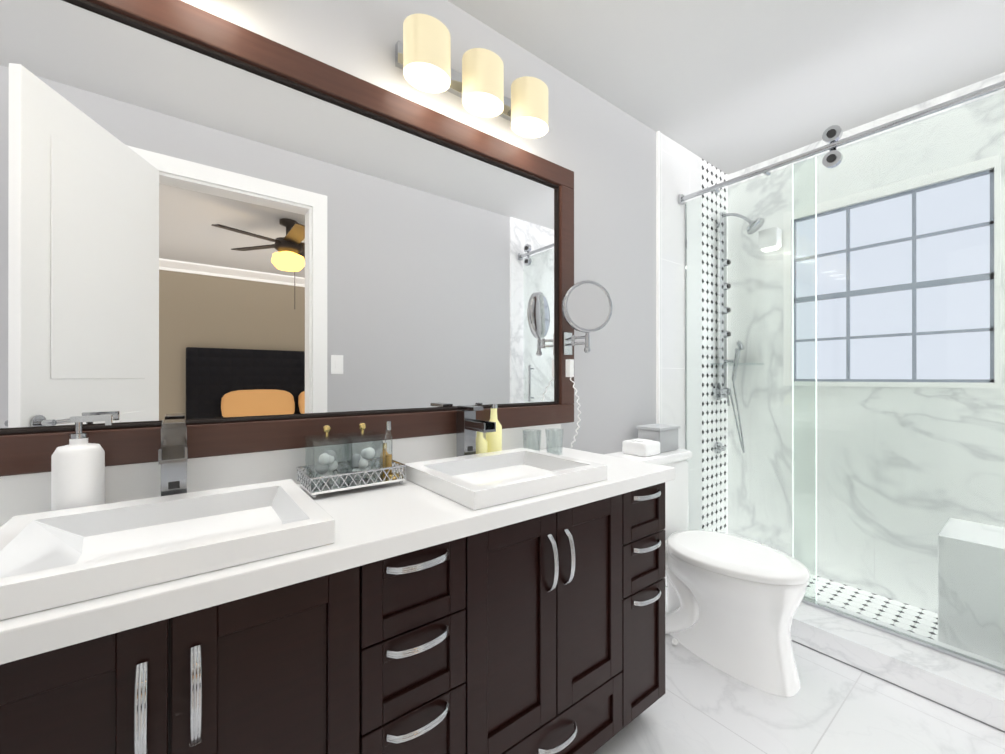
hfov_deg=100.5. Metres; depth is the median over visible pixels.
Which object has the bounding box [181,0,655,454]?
wall
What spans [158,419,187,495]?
faucet
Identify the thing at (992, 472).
wall
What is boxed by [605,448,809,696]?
toilet
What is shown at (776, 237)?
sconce
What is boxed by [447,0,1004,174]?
ceiling
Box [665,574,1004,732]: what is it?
shower curb
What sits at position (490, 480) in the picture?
sink
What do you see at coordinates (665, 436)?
storage box
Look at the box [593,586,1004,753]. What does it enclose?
floor
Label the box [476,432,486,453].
soap bottle
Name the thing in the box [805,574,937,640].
mosaic shower floor
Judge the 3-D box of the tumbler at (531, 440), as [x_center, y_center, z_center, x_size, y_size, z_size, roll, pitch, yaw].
[0.113,0.252,1.596,0.072,0.095,0.072,0,0,-38]
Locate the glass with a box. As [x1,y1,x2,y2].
[685,157,816,601]
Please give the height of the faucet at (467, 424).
0.201 m
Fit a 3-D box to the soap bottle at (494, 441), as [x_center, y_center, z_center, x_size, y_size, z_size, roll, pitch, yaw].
[-0.032,0.199,1.530,0.060,0.200,0.060,0,0,-38]
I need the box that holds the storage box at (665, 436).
[636,424,679,452]
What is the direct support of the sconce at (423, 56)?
attached to the wall at (604, 150)
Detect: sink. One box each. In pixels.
[0,479,334,619]
[403,448,606,509]
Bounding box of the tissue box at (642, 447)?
[622,438,659,456]
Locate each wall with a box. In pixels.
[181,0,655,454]
[728,72,1004,613]
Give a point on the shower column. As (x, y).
(722, 392)
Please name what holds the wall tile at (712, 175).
attached to the wall at (604, 150)
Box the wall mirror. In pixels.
[0,0,611,476]
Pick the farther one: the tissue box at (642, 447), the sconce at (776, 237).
the sconce at (776, 237)
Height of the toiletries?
0.174 m
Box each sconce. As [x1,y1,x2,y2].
[395,13,547,137]
[759,227,781,251]
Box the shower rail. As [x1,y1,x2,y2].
[678,80,1004,204]
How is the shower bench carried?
on the mosaic shower floor at (923, 621)
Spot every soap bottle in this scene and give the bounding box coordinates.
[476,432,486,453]
[486,404,501,452]
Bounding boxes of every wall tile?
[660,132,701,577]
[702,159,727,532]
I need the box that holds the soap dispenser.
[51,415,111,510]
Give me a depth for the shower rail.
1.77 m
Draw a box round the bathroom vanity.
[0,473,674,753]
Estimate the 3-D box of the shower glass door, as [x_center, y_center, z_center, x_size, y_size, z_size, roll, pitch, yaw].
[1.630,-0.030,1.625,0.071,2.158,0.878,0,0,-38]
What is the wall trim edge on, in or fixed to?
attached to the wall at (604, 150)
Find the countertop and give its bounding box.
[0,447,674,644]
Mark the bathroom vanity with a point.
(455, 593)
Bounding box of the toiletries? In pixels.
[296,421,406,498]
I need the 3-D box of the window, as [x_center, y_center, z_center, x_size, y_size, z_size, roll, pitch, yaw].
[1.960,-0.464,2.187,0.080,1.030,0.835,0,0,-38]
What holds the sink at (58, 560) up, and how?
in the countertop
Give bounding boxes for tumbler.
[523,429,540,450]
[545,428,563,454]
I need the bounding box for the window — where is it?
[783,154,1000,387]
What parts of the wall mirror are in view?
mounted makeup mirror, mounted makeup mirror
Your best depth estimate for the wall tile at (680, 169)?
2.42 m
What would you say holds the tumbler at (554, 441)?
on the countertop
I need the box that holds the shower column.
[712,211,764,452]
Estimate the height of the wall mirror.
1.202 m
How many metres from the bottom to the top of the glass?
2.069 m
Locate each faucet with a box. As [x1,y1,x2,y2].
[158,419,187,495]
[456,405,495,456]
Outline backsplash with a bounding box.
[0,423,560,524]
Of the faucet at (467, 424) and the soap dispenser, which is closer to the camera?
the soap dispenser
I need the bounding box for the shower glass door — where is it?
[792,91,1004,674]
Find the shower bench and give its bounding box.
[938,518,1004,663]
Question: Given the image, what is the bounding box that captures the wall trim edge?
[656,131,659,423]
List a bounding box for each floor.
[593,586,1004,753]
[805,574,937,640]
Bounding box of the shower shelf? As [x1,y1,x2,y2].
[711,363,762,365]

